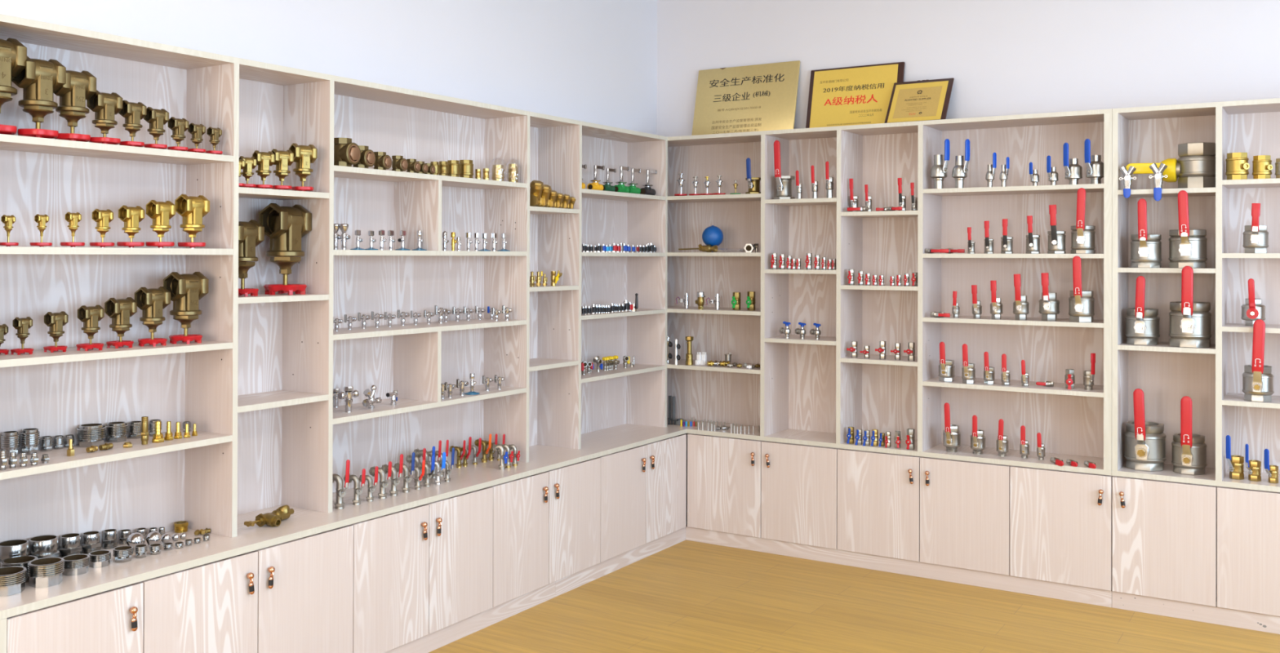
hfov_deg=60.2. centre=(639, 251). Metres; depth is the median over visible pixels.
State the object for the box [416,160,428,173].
valve
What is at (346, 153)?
valve
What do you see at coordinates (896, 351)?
valve
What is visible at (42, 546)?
weld nipple
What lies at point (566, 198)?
y-strainer
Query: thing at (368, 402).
valve
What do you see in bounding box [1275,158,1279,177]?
valve
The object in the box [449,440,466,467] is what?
tap
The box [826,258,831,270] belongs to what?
valve
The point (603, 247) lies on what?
valve
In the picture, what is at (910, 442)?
valve
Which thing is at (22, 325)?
valve
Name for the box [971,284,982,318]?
valve
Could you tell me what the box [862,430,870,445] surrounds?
valve
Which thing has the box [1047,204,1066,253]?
valve
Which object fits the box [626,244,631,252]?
valve
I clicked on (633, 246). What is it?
valve
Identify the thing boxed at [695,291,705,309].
valve
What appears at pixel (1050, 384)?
valve
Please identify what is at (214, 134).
valve
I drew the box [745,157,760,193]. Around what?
valve
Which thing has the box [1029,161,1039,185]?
valve
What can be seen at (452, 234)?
angle valve
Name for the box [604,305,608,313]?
valve
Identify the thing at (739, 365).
fitting
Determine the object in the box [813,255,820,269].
valve
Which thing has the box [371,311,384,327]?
valve
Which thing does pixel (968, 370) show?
valve
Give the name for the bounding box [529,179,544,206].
y-strainer
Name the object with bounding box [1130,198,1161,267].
valve
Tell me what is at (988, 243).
valve
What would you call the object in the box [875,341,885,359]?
valve
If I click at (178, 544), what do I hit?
bushing
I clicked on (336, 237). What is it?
angle valve
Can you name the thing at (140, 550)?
bushing
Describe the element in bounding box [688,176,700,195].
valve
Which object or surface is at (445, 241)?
angle valve
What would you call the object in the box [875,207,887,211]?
valve
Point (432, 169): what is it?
valve
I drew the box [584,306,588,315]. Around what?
valve
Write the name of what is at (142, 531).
weld nipple
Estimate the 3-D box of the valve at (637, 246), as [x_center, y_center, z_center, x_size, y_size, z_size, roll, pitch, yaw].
[-0.014,-0.016,6.238,0.023,0.041,0.023,0,0,32]
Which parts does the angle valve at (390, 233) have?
handle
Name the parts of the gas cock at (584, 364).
handle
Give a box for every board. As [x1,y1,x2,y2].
[385,581,555,652]
[555,527,685,596]
[685,526,1111,607]
[1111,591,1279,634]
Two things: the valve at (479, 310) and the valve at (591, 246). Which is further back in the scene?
the valve at (591, 246)
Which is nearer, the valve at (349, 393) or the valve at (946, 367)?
the valve at (349, 393)
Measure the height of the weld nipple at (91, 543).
0.064 m
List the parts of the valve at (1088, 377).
lever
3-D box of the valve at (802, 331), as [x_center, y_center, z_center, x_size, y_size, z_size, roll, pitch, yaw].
[0.881,0.432,6.049,0.062,0.090,0.041,0,0,43]
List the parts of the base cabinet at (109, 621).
panel, handle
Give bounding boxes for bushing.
[0,555,38,582]
[0,566,26,596]
[27,557,64,587]
[62,554,89,576]
[88,550,111,568]
[112,546,133,562]
[134,544,147,558]
[149,543,161,555]
[163,542,173,550]
[173,520,188,533]
[174,542,183,548]
[184,539,192,546]
[193,537,200,543]
[202,534,209,541]
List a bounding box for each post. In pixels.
[668,395,671,420]
[671,395,675,421]
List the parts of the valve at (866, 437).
butterfly handle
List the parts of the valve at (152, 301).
stem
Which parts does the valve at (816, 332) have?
handle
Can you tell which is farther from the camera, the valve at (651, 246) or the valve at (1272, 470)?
the valve at (651, 246)
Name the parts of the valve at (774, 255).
butterfly handle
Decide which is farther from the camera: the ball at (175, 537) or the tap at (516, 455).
the tap at (516, 455)
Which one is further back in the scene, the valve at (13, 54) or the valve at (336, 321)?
the valve at (336, 321)
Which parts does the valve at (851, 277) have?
butterfly handle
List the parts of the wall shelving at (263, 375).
shelf, shelf, shelf, shelf, panel, shelf, shelf, shelf, panel, shelf, shelf, shelf, shelf, panel, shelf, shelf, shelf, panel, shelf, shelf, shelf, shelf, panel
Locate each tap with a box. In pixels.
[332,459,350,509]
[343,468,365,505]
[359,466,378,501]
[368,461,391,498]
[381,453,403,496]
[393,452,414,493]
[405,448,426,482]
[408,459,425,489]
[413,446,435,479]
[417,454,435,486]
[422,440,441,478]
[427,452,445,484]
[430,440,448,476]
[438,447,454,481]
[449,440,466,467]
[458,436,471,466]
[466,437,481,464]
[474,434,491,462]
[484,433,497,460]
[492,434,505,460]
[492,444,508,469]
[501,444,513,467]
[507,444,519,466]
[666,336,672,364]
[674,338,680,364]
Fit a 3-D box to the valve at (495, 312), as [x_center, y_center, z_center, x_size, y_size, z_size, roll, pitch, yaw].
[-0.678,0.295,5.212,0.019,0.062,0.056,0,0,32]
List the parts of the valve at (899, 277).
butterfly handle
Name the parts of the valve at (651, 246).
handle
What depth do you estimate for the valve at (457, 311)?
5.17 m
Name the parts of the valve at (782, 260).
butterfly handle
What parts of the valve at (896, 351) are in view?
butterfly handle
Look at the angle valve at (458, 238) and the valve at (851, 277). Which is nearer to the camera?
the angle valve at (458, 238)
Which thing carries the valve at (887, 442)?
on the countertop at (303, 522)
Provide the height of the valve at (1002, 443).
0.189 m
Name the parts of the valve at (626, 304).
handle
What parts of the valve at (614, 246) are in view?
handle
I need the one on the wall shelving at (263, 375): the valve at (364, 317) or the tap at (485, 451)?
the valve at (364, 317)
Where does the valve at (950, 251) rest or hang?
on the wall shelving at (808, 384)
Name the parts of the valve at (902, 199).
lever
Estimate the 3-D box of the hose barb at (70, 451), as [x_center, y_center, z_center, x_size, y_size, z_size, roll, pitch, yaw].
[-1.786,0.614,3.463,0.021,0.052,0.024,0,0,32]
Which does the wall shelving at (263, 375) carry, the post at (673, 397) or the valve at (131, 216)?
the valve at (131, 216)
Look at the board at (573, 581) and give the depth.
5.74 m
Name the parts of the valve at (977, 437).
lever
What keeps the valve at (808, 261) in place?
on the wall shelving at (808, 384)
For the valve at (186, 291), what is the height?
0.247 m
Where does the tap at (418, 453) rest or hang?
on the countertop at (303, 522)
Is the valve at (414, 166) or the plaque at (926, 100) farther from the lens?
the plaque at (926, 100)
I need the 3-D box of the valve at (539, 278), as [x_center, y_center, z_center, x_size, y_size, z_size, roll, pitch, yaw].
[-0.501,0.134,5.475,0.034,0.076,0.029,0,0,32]
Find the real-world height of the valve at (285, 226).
0.347 m
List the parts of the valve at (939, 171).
stem, lever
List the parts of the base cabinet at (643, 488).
door, handle, handle, door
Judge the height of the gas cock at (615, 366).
0.076 m
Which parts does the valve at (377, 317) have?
tab handle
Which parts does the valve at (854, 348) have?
butterfly handle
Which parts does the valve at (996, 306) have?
lever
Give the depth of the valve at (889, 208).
5.71 m
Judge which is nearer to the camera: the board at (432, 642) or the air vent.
the board at (432, 642)
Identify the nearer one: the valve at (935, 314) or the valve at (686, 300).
the valve at (935, 314)
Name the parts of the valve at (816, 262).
butterfly handle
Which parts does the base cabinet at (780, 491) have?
door, handle, handle, door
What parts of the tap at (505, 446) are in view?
butterfly handle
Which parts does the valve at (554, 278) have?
butterfly handle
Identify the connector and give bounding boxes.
[706,360,715,366]
[713,360,721,366]
[719,360,729,366]
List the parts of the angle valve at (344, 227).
handle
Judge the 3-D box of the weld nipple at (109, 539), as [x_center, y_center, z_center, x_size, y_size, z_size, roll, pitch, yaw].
[-1.791,0.971,3.730,0.045,0.057,0.052,0,0,32]
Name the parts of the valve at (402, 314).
tab handle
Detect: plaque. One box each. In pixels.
[691,60,799,135]
[805,62,905,128]
[884,77,954,123]
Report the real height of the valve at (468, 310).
0.067 m
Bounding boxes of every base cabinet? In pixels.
[0,582,143,652]
[140,524,353,652]
[351,486,493,652]
[490,457,600,607]
[598,434,686,562]
[687,433,838,549]
[836,448,1010,575]
[1009,465,1112,591]
[1111,475,1279,616]
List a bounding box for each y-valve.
[1119,165,1136,198]
[1149,163,1168,200]
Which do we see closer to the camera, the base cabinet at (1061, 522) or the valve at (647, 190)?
the base cabinet at (1061, 522)
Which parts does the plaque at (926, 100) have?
inset panel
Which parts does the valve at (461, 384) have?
tab handle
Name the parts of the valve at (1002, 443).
lever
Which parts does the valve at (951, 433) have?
lever, stem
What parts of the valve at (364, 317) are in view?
tab handle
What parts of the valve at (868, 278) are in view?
butterfly handle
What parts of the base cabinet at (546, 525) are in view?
door, handle, handle, door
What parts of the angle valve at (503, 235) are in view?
handle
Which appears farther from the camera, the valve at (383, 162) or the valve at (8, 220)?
the valve at (383, 162)
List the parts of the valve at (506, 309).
tab handle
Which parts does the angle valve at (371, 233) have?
handle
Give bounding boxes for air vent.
[724,352,732,362]
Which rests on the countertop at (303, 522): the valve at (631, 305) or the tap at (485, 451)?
the tap at (485, 451)
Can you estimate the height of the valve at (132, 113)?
0.151 m
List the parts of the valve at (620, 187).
stem, bar handle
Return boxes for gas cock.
[581,361,587,374]
[586,361,592,373]
[592,355,603,372]
[602,356,608,370]
[605,356,611,370]
[608,355,613,369]
[610,355,615,369]
[613,355,619,368]
[622,355,630,368]
[630,355,634,367]
[752,243,758,252]
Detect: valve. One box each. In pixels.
[0,37,26,134]
[0,214,18,246]
[0,324,9,355]
[10,316,34,355]
[11,56,66,138]
[30,213,52,247]
[43,311,68,352]
[53,70,96,142]
[60,212,84,247]
[75,304,104,351]
[86,89,122,144]
[89,208,114,247]
[104,297,137,348]
[116,204,144,248]
[118,100,146,146]
[134,286,170,346]
[143,106,168,149]
[145,200,175,248]
[163,271,208,343]
[167,116,189,151]
[174,194,209,248]
[187,122,205,152]
[205,126,222,154]
[238,158,244,186]
[238,219,264,296]
[239,155,256,187]
[244,505,293,527]
[252,150,275,188]
[258,203,311,294]
[271,148,293,190]
[288,142,317,191]
[333,137,360,166]
[333,223,341,249]
[333,316,342,331]
[333,388,342,407]
[337,386,359,412]
[338,223,350,249]
[344,314,356,329]
[350,230,365,249]
[352,145,375,168]
[357,312,370,328]
[362,385,382,408]
[365,231,378,249]
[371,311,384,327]
[373,151,391,169]
[378,230,386,249]
[384,311,395,326]
[386,390,398,405]
[387,230,395,250]
[391,155,408,171]
[395,230,410,250]
[396,309,409,325]
[406,158,420,173]
[410,311,421,324]
[411,230,426,250]
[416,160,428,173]
[423,310,434,324]
[424,163,435,174]
[430,161,439,174]
[434,305,448,323]
[439,160,448,175]
[440,382,448,399]
[442,231,448,250]
[443,310,451,321]
[444,382,456,397]
[447,160,459,177]
[450,231,457,250]
[452,306,463,320]
[456,236,462,250]
[456,378,468,395]
[458,160,473,177]
[463,306,473,320]
[464,373,479,395]
[465,232,472,250]
[473,232,479,250]
[475,168,480,178]
[475,306,485,319]
[478,233,490,251]
[482,168,488,179]
[482,375,493,391]
[487,306,496,319]
[491,164,504,181]
[491,232,497,251]
[492,307,501,320]
[494,374,505,389]
[497,233,510,251]
[502,305,512,320]
[507,164,518,182]
[529,271,535,286]
[535,271,542,286]
[542,273,547,286]
[551,270,562,285]
[581,306,586,315]
[582,164,586,188]
[582,244,586,252]
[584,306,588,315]
[586,164,604,190]
[586,244,590,252]
[586,306,591,314]
[589,244,593,252]
[591,304,596,314]
[593,245,597,252]
[595,304,599,314]
[596,244,601,252]
[597,304,602,314]
[600,305,604,314]
[601,244,606,252]
[602,168,616,191]
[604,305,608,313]
[608,244,612,252]
[609,303,615,312]
[612,243,617,252]
[613,165,630,192]
[616,244,621,252]
[617,303,622,312]
[619,243,622,252]
[621,303,625,311]
[622,243,626,252]
[623,300,630,311]
[626,168,640,194]
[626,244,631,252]
[628,302,633,311]
[631,244,635,252]
[631,293,638,311]
[635,244,639,252]
[638,244,643,252]
[640,168,657,195]
[644,244,648,252]
[648,243,654,252]
[674,173,687,195]
[675,293,688,308]
[678,244,718,252]
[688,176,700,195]
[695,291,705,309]
[700,176,713,195]
[705,293,719,310]
[712,174,725,195]
[729,180,741,194]
[731,292,741,310]
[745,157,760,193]
[746,291,755,310]
[770,253,777,269]
[773,140,795,199]
[778,253,785,269]
[778,321,791,338]
[786,255,791,269]
[791,258,795,269]
[794,322,805,338]
[795,170,802,198]
[795,258,800,269]
[804,253,812,269]
[809,323,821,339]
[810,164,817,198]
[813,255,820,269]
[821,257,826,270]
[825,160,833,197]
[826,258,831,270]
[831,258,835,270]
[846,341,857,357]
[846,426,853,444]
[847,206,868,211]
[847,269,854,284]
[848,178,858,211]
[855,429,862,444]
[857,271,863,285]
[859,345,870,358]
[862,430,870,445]
[864,184,871,211]
[864,273,871,285]
[871,274,877,285]
[871,429,878,446]
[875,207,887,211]
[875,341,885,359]
[878,275,884,285]
[879,432,884,446]
[884,431,891,447]
[887,206,902,210]
[889,275,894,285]
[890,342,900,359]
[893,431,901,448]
[896,274,901,285]
[897,177,906,210]
[903,273,909,285]
[903,342,915,360]
[905,428,915,449]
[910,182,917,210]
[911,272,917,286]
[925,248,948,253]
[929,138,950,188]
[929,311,950,317]
[938,342,955,382]
[942,402,960,452]
[947,248,964,253]
[951,138,969,187]
[951,291,959,317]
[961,343,975,383]
[967,226,975,253]
[969,415,986,454]
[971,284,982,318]
[983,351,995,384]
[984,220,993,253]
[985,152,996,186]
[990,280,1003,319]
[995,418,1008,456]
[999,156,1009,186]
[1000,218,1013,253]
[1000,353,1010,385]
[1013,274,1029,319]
[1019,425,1029,457]
[1021,360,1029,386]
[1026,215,1039,253]
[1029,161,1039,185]
[1035,381,1053,386]
[1036,432,1044,459]
[1038,272,1059,320]
[1046,155,1058,185]
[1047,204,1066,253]
[1049,457,1063,466]
[1062,142,1082,184]
[1064,368,1075,389]
[1066,458,1077,466]
[1068,255,1094,322]
[1071,187,1095,253]
[1083,353,1095,390]
[1084,138,1103,183]
[1084,460,1096,468]
[1124,275,1159,345]
[1124,388,1166,471]
[1125,142,1215,188]
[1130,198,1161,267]
[1168,190,1207,268]
[1168,266,1211,347]
[1171,395,1207,475]
[1225,152,1249,179]
[1226,435,1244,479]
[1240,278,1266,326]
[1242,203,1268,253]
[1242,319,1274,402]
[1245,444,1261,481]
[1252,155,1272,178]
[1263,448,1278,483]
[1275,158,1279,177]
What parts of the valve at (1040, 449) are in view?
lever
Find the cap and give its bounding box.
[675,418,685,425]
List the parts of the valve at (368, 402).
knob, knob, knob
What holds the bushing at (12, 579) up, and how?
on the countertop at (303, 522)
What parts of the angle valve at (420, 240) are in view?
handle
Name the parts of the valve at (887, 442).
butterfly handle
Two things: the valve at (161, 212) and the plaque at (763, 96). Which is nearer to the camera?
the valve at (161, 212)
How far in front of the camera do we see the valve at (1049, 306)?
5.31 m
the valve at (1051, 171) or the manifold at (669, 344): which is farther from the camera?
the manifold at (669, 344)
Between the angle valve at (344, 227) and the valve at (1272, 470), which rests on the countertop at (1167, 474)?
the valve at (1272, 470)
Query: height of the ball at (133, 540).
0.056 m
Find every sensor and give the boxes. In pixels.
[695,351,701,365]
[700,351,706,364]
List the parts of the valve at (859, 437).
butterfly handle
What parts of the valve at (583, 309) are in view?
handle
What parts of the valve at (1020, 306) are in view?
lever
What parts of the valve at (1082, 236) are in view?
stem, lever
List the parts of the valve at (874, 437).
butterfly handle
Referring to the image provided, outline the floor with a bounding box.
[428,524,1279,652]
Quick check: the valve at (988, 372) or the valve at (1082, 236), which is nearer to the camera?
the valve at (1082, 236)
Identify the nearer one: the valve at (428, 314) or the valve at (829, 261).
the valve at (428, 314)
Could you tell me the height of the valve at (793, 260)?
0.061 m
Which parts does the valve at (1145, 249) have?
lever, stem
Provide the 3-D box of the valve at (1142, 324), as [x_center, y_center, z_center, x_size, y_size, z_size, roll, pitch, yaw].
[2.347,0.273,5.163,0.150,0.322,0.198,0,0,32]
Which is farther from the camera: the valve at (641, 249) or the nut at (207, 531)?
the valve at (641, 249)
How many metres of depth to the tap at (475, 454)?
5.23 m
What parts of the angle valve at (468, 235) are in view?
handle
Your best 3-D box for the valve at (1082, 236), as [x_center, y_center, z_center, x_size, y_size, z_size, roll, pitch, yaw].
[2.103,-0.145,5.249,0.108,0.309,0.144,0,0,32]
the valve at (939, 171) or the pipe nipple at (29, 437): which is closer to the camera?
the pipe nipple at (29, 437)
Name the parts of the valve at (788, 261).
butterfly handle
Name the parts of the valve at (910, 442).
butterfly handle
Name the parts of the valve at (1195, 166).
lever, stem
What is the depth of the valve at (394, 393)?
4.66 m
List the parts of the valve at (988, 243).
lever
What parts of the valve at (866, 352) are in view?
butterfly handle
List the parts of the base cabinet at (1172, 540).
handle, door, door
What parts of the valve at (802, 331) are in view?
handle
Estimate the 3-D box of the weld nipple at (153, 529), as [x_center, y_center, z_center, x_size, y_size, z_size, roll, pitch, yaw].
[-1.703,0.984,3.860,0.028,0.032,0.032,0,0,32]
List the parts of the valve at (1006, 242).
lever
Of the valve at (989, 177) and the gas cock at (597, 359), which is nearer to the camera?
the valve at (989, 177)
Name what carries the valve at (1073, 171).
on the wall shelving at (808, 384)
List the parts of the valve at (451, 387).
tab handle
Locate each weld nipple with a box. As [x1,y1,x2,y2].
[0,539,30,568]
[28,534,59,559]
[58,533,81,557]
[80,531,101,554]
[102,528,117,549]
[119,528,130,544]
[136,528,146,540]
[148,527,156,533]
[158,527,164,536]
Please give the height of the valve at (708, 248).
0.051 m
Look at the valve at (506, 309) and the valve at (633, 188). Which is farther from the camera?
the valve at (633, 188)
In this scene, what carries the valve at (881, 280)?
on the wall shelving at (808, 384)
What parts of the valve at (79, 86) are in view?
stem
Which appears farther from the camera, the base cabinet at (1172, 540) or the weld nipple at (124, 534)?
the base cabinet at (1172, 540)
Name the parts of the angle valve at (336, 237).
handle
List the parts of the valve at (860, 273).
butterfly handle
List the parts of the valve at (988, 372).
lever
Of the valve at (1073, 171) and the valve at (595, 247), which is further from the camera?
the valve at (595, 247)
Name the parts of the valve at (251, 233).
stem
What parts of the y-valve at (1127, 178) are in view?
stem, lever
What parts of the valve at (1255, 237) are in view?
lever, stem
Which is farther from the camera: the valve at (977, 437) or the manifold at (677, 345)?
the manifold at (677, 345)
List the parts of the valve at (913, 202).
lever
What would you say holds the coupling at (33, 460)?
on the wall shelving at (263, 375)
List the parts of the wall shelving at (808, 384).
shelf, shelf, shelf, shelf, panel, shelf, shelf, shelf, panel, shelf, shelf, shelf, panel, shelf, shelf, shelf, shelf, panel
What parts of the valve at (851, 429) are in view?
butterfly handle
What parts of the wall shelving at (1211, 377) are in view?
panel, shelf, shelf, shelf, panel, shelf, shelf, shelf, shelf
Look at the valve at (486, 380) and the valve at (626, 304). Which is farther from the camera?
the valve at (626, 304)
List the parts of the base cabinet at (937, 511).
door, handle, handle, door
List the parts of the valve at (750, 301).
butterfly handle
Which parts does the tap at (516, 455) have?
butterfly handle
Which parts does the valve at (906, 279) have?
butterfly handle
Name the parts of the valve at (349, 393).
knob, knob, knob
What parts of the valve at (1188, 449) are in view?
stem, lever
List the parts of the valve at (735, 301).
butterfly handle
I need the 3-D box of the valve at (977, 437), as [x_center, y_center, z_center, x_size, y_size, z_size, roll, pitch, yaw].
[1.700,0.918,5.561,0.076,0.200,0.101,0,0,32]
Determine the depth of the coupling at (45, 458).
3.33 m
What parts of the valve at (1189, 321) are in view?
stem, lever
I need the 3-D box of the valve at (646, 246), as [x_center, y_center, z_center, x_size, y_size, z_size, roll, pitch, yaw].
[0.040,-0.017,6.324,0.025,0.045,0.026,0,0,32]
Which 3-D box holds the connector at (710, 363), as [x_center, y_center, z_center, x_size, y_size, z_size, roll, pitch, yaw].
[0.410,0.639,6.311,0.049,0.033,0.029,0,0,-20]
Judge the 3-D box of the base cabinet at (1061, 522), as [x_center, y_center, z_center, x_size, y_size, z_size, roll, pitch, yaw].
[2.076,1.311,5.382,0.462,0.538,0.352,0,0,32]
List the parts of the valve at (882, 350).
butterfly handle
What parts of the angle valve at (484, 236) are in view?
handle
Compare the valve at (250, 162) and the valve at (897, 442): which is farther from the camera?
the valve at (897, 442)
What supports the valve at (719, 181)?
on the wall shelving at (808, 384)
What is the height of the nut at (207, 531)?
0.021 m
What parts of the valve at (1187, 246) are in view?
lever, stem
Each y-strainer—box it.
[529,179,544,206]
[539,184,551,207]
[547,190,557,207]
[554,192,564,208]
[561,194,570,208]
[568,196,575,208]
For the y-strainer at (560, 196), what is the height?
0.083 m
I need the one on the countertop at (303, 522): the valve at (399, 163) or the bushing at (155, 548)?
the bushing at (155, 548)
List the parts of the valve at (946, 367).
lever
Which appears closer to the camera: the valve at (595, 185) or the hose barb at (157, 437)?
the hose barb at (157, 437)
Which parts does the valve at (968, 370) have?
lever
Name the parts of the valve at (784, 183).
lever, stem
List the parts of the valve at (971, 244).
lever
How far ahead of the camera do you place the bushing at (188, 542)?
3.75 m
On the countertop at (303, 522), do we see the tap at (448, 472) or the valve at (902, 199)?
the tap at (448, 472)
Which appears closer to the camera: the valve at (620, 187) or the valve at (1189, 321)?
the valve at (1189, 321)
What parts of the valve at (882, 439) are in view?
butterfly handle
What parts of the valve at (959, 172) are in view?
lever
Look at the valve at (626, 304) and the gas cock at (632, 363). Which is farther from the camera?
the gas cock at (632, 363)
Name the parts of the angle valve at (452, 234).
handle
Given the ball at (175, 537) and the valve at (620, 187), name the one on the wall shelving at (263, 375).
the valve at (620, 187)
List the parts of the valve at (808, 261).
butterfly handle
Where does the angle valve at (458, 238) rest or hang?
on the wall shelving at (263, 375)
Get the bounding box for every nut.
[194,529,199,535]
[200,528,205,534]
[204,528,210,533]
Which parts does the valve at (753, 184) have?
lever, stem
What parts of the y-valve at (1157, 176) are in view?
stem, lever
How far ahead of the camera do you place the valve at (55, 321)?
3.46 m
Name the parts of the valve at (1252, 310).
lever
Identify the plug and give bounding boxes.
[123,441,132,448]
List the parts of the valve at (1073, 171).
lever, stem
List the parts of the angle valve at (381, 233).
handle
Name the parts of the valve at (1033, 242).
lever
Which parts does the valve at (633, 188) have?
stem, bar handle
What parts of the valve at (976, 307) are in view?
lever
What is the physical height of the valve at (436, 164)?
0.062 m
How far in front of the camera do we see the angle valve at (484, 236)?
5.15 m
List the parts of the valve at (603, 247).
handle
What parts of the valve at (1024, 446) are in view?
lever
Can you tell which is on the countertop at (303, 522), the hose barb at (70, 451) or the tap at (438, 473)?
the tap at (438, 473)
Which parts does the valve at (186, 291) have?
stem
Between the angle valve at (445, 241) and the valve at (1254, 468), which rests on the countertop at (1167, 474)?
the valve at (1254, 468)
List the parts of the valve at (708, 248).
rod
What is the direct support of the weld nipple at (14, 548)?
on the countertop at (303, 522)
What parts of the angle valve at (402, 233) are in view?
handle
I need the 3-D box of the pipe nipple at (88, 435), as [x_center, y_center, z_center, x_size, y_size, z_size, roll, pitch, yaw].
[-1.814,0.607,3.650,0.088,0.068,0.088,0,0,32]
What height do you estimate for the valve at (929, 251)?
0.027 m
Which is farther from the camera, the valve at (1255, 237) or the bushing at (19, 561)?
the valve at (1255, 237)
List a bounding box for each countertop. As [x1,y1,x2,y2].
[0,417,1111,619]
[1111,463,1279,492]
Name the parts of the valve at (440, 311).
tab handle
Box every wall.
[0,0,657,134]
[656,0,1279,584]
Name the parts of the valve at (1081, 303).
lever, stem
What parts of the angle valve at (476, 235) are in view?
handle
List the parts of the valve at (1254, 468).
lever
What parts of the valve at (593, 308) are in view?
handle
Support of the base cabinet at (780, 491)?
on the board at (1096, 597)
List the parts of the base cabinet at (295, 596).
door, handle, handle, door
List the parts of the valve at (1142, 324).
stem, lever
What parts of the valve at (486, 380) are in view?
tab handle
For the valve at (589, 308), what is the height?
0.043 m
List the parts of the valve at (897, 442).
butterfly handle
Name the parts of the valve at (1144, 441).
lever, stem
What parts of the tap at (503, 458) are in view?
butterfly handle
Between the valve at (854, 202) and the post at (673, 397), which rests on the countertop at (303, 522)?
the post at (673, 397)
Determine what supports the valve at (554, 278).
on the wall shelving at (263, 375)
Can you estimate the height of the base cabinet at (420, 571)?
0.538 m
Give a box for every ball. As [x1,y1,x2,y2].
[126,533,144,550]
[146,531,161,545]
[161,533,171,542]
[172,533,179,541]
[179,533,186,539]
[702,225,723,252]
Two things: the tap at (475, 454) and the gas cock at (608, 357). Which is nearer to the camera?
the tap at (475, 454)
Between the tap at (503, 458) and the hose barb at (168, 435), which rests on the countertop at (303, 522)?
the tap at (503, 458)
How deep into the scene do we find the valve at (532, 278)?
5.44 m
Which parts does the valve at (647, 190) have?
stem, bar handle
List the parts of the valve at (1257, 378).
stem, lever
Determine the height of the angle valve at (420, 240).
0.087 m
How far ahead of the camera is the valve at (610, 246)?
5.99 m
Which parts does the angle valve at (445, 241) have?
handle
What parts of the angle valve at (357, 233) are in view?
handle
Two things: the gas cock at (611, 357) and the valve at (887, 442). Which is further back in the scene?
the gas cock at (611, 357)
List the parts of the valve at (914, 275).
butterfly handle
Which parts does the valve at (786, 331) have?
handle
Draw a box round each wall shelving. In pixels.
[0,13,667,548]
[666,108,1112,470]
[1111,97,1279,481]
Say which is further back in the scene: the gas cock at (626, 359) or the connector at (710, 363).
the connector at (710, 363)
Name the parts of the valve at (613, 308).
handle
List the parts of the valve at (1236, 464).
lever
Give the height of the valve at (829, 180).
0.197 m
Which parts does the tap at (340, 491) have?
lever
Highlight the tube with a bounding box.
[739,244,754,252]
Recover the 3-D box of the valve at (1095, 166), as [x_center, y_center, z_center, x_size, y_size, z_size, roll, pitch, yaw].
[2.151,-0.425,5.226,0.114,0.213,0.088,0,0,-32]
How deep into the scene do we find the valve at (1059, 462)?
5.27 m
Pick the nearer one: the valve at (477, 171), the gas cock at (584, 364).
the valve at (477, 171)
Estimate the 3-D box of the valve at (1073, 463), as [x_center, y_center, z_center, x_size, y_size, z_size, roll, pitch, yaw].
[2.058,1.006,5.249,0.036,0.030,0.064,0,0,-38]
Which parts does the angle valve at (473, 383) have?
handle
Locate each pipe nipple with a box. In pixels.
[0,431,19,457]
[20,428,39,454]
[40,435,53,451]
[53,435,64,449]
[64,434,74,448]
[76,423,106,447]
[85,445,97,453]
[98,443,113,450]
[105,421,128,442]
[128,421,141,439]
[140,416,148,444]
[148,419,161,436]
[182,421,191,431]
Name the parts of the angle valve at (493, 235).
handle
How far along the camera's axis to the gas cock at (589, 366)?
5.97 m
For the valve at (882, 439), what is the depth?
5.77 m
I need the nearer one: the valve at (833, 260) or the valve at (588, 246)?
the valve at (588, 246)
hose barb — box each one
[66,439,74,456]
[151,420,164,443]
[164,421,173,440]
[173,422,182,439]
[183,423,190,437]
[191,423,197,435]
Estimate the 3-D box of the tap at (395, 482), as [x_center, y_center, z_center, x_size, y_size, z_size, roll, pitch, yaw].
[-1.019,0.918,4.556,0.106,0.175,0.045,0,0,20]
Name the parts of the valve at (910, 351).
butterfly handle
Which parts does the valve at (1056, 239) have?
lever, stem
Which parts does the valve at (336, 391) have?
knob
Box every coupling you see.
[0,449,7,470]
[8,451,17,468]
[18,452,27,467]
[30,452,38,466]
[40,453,48,463]
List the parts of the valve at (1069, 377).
butterfly handle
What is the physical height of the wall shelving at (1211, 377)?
1.684 m
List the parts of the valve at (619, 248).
handle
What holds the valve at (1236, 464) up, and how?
on the countertop at (1167, 474)
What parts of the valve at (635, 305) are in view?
lever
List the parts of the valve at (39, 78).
stem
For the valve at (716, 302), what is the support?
on the wall shelving at (808, 384)
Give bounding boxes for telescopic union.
[685,336,693,364]
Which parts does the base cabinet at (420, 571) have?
door, handle, handle, door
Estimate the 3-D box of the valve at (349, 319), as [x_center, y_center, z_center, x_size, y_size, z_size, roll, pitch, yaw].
[-1.196,0.290,4.560,0.020,0.063,0.062,0,0,32]
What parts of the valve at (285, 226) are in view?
stem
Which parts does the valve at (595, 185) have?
stem, bar handle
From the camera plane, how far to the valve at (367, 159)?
4.44 m
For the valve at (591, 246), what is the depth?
5.84 m
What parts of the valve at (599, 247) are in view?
handle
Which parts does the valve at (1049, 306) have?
lever, stem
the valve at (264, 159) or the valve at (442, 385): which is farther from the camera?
the valve at (442, 385)
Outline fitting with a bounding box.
[736,363,742,368]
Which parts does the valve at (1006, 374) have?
lever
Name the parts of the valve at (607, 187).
stem, bar handle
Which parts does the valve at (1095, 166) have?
lever, stem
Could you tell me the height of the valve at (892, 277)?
0.051 m
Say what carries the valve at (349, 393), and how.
on the wall shelving at (263, 375)
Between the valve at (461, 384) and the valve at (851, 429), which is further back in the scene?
the valve at (851, 429)

